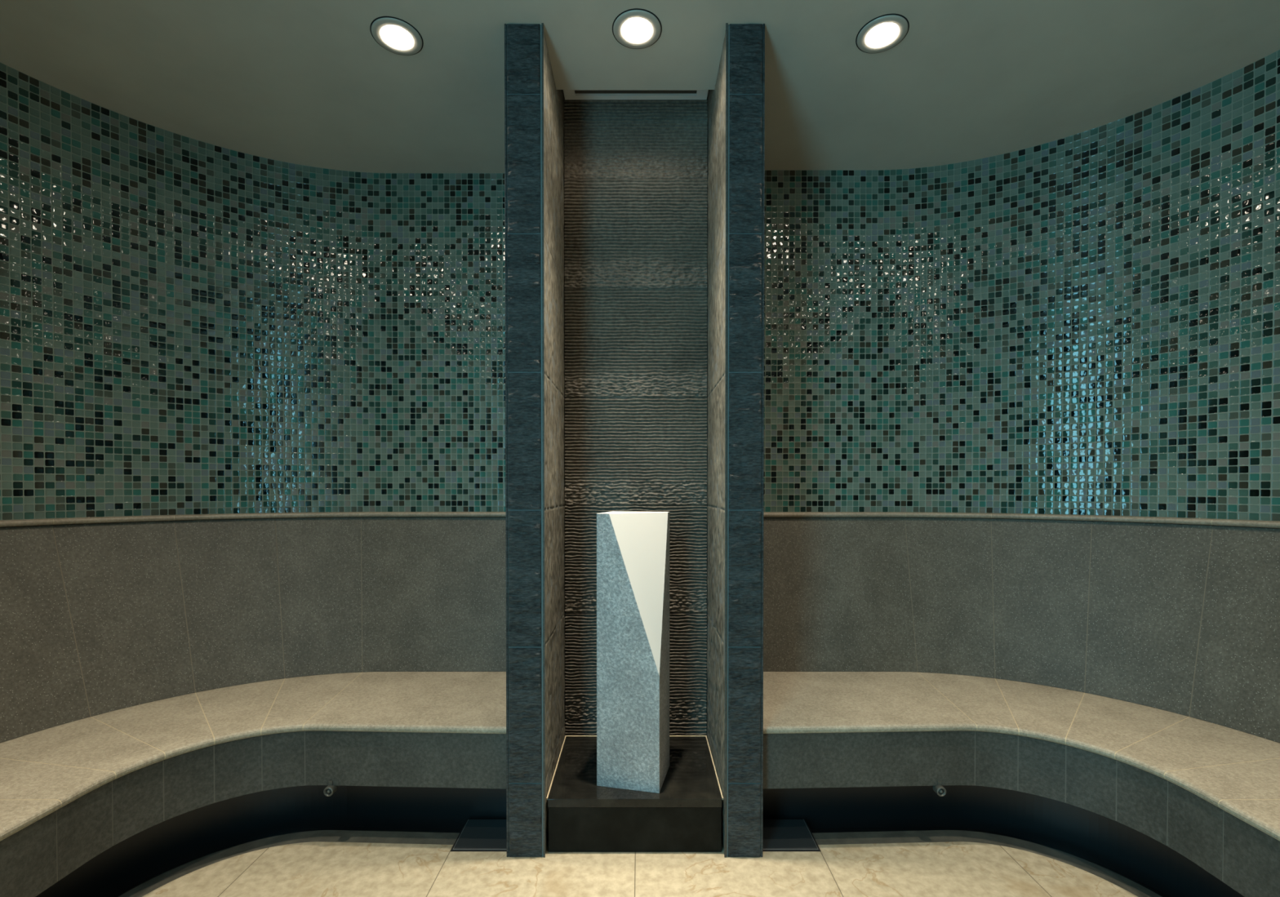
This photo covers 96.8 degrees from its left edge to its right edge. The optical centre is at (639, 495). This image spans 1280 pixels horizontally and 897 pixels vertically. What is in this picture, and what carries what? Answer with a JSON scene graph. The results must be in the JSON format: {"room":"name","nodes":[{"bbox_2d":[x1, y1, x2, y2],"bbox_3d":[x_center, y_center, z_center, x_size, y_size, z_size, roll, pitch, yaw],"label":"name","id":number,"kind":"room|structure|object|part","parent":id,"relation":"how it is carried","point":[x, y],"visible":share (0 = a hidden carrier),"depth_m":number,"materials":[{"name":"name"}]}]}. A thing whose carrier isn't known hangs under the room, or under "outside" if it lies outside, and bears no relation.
{"room":"spa","nodes":[
{"label":"spa","id":0,"kind":"room"},
{"bbox_2d":[0,62,505,519],"bbox_3d":[-2.012,-0.241,1.479,1.368,2.931,4.052,0,1,30],"label":"wall","id":1,"kind":"structure","parent":0,"point":[188,326],"depth_m":2.59,"materials":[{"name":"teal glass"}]},
{"bbox_2d":[556,89,714,735],"bbox_3d":[-0.018,-0.334,2.363,0.642,2.722,0.306,0,1,0],"label":"wall niche","id":2,"kind":"object","parent":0,"point":[635,171],"visible":0.86,"depth_m":2.41,"materials":[{"name":"stone"}]},
{"bbox_2d":[563,89,708,99],"bbox_3d":[-0.018,-1.669,2.351,0.595,0.012,0.082,0,1,0],"label":"slot vent","id":3,"kind":"object","parent":2,"relation":"attached to","point":[568,94],"visible":0.67,"depth_m":2.37,"materials":[{"name":"black paint"}]},
{"bbox_2d":[0,0,1279,173],"bbox_3d":[-0.041,-1.706,1.139,4.988,0.308,3.680,0,1,0],"label":"ceiling","id":4,"kind":"structure","parent":0,"point":[305,82],"depth_m":2.07,"materials":[{"name":"paint"}]},
{"bbox_2d":[369,16,423,55],"bbox_3d":[-0.827,-1.556,1.936,0.167,0.013,0.167,0,1,0],"label":"recessed light","id":5,"kind":"object","parent":4,"relation":"in","point":[385,31],"visible":1,"depth_m":1.92,"materials":[{"name":"white"}]},
{"bbox_2d":[612,8,662,48],"bbox_3d":[-0.010,-1.555,1.906,0.167,0.013,0.167,0,1,0],"label":"recessed light","id":6,"kind":"object","parent":4,"relation":"in","point":[636,28],"visible":1,"depth_m":1.89,"materials":[{"name":"white"}]},
{"bbox_2d":[855,13,909,53],"bbox_3d":[0.820,-1.555,1.926,0.167,0.013,0.167,0,1,0],"label":"recessed light","id":7,"kind":"object","parent":4,"relation":"in","point":[883,33],"visible":1,"depth_m":1.91,"materials":[{"name":"white"}]},
{"bbox_2d":[142,841,1137,896],"bbox_3d":[0.000,1.271,0.985,3.090,0.080,3.060,0,1,0],"label":"floor","id":8,"kind":"structure","parent":0,"point":[313,868],"depth_m":1.83,"materials":[{"name":"tile"}]},
{"bbox_2d":[0,511,506,896],"bbox_3d":[-1.432,0.690,1.135,1.964,1.177,3.334,0,1,0],"label":"stone bench","id":9,"kind":"object","parent":8,"relation":"on","point":[175,690],"visible":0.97,"depth_m":2.15,"materials":[{"name":"beige tile"}]},
{"bbox_3d":[-1.305,0.821,1.041,1.710,0.026,3.138,0,1,0],"label":"seat","id":10,"kind":"part","parent":9,"relation":"part of","materials":[{"name":"stone"}]},
{"bbox_3d":[-1.877,0.463,1.381,1.421,0.680,3.843,0,1,28],"label":"backrest","id":11,"kind":"part","parent":9,"relation":"part of","materials":[{"name":"stone"}]},
{"bbox_2d":[110,826,462,896],"bbox_3d":[-1.485,1.271,0.994,1.115,0.079,3.057,0,1,23],"label":"trim","id":12,"kind":"structure","parent":8,"relation":"on","point":[339,833],"depth_m":2.00,"materials":[{"name":"stone"}]},
{"bbox_2d":[450,818,506,851],"bbox_3d":[-0.550,1.216,2.040,0.197,0.004,0.190,0,1,0],"label":"drain cover","id":13,"kind":"object","parent":8,"relation":"on","point":[476,834],"visible":0.79,"depth_m":2.03,"materials":[{"name":"black metal"}]},
{"bbox_2d":[504,22,565,857],"bbox_3d":[-0.385,-0.176,2.314,0.130,2.781,0.848,0,1,0],"label":"stone pier","id":14,"kind":"object","parent":8,"relation":"on","point":[534,126],"visible":0.98,"depth_m":1.91,"materials":[{"name":"grey stone"}]},
{"bbox_2d":[596,511,669,793],"bbox_3d":[-0.020,0.547,2.086,0.226,0.967,0.204,0,1,13],"label":"stone block","id":15,"kind":"object","parent":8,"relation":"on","point":[633,548],"visible":1,"depth_m":2.00,"materials":[{"name":"grey stone"}]},
{"bbox_2d":[546,735,723,852],"bbox_3d":[-0.018,1.122,2.208,0.602,0.188,0.551,0,1,0],"label":"plinth","id":16,"kind":"object","parent":8,"relation":"on","point":[685,815],"visible":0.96,"depth_m":1.94,"materials":[{"name":"black stone"}]},
{"bbox_2d":[701,22,764,857],"bbox_3d":[0.349,-0.176,2.314,0.130,2.781,0.847,0,1,0],"label":"stone pier","id":17,"kind":"object","parent":8,"relation":"on","point":[735,162],"visible":0.96,"depth_m":1.91,"materials":[{"name":"grey stone"}]},
{"bbox_2d":[762,818,821,851],"bbox_3d":[0.518,1.216,2.040,0.202,0.004,0.190,0,1,0],"label":"drain cover","id":18,"kind":"object","parent":8,"relation":"on","point":[779,834],"visible":0.81,"depth_m":2.03,"materials":[{"name":"black metal"}]},
{"bbox_2d":[809,826,1169,896],"bbox_3d":[1.476,1.271,1.003,1.140,0.079,3.073,0,1,-24],"label":"trim","id":19,"kind":"structure","parent":8,"relation":"on","point":[924,833],"depth_m":2.01,"materials":[{"name":"stone"}]},
{"bbox_2d":[763,511,1279,896],"bbox_3d":[1.373,0.691,1.120,1.918,1.177,3.311,0,1,0],"label":"stone bench","id":20,"kind":"object","parent":8,"relation":"on","point":[1104,691],"visible":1,"depth_m":2.15,"materials":[{"name":"beige tile"}]},
{"bbox_3d":[1.287,0.821,1.041,1.746,0.026,3.138,0,1,0],"label":"seat","id":21,"kind":"part","parent":20,"relation":"part of","materials":[{"name":"stone"}]},
{"bbox_3d":[1.830,0.463,1.366,1.358,0.680,3.820,0,1,-29],"label":"backrest","id":22,"kind":"part","parent":20,"relation":"part of","materials":[{"name":"stone"}]},
{"bbox_2d":[764,49,1279,521],"bbox_3d":[1.942,-0.241,1.455,1.339,2.931,4.005,0,1,-30],"label":"wall","id":23,"kind":"structure","parent":0,"point":[1087,322],"depth_m":2.54,"materials":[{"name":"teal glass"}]}
]}

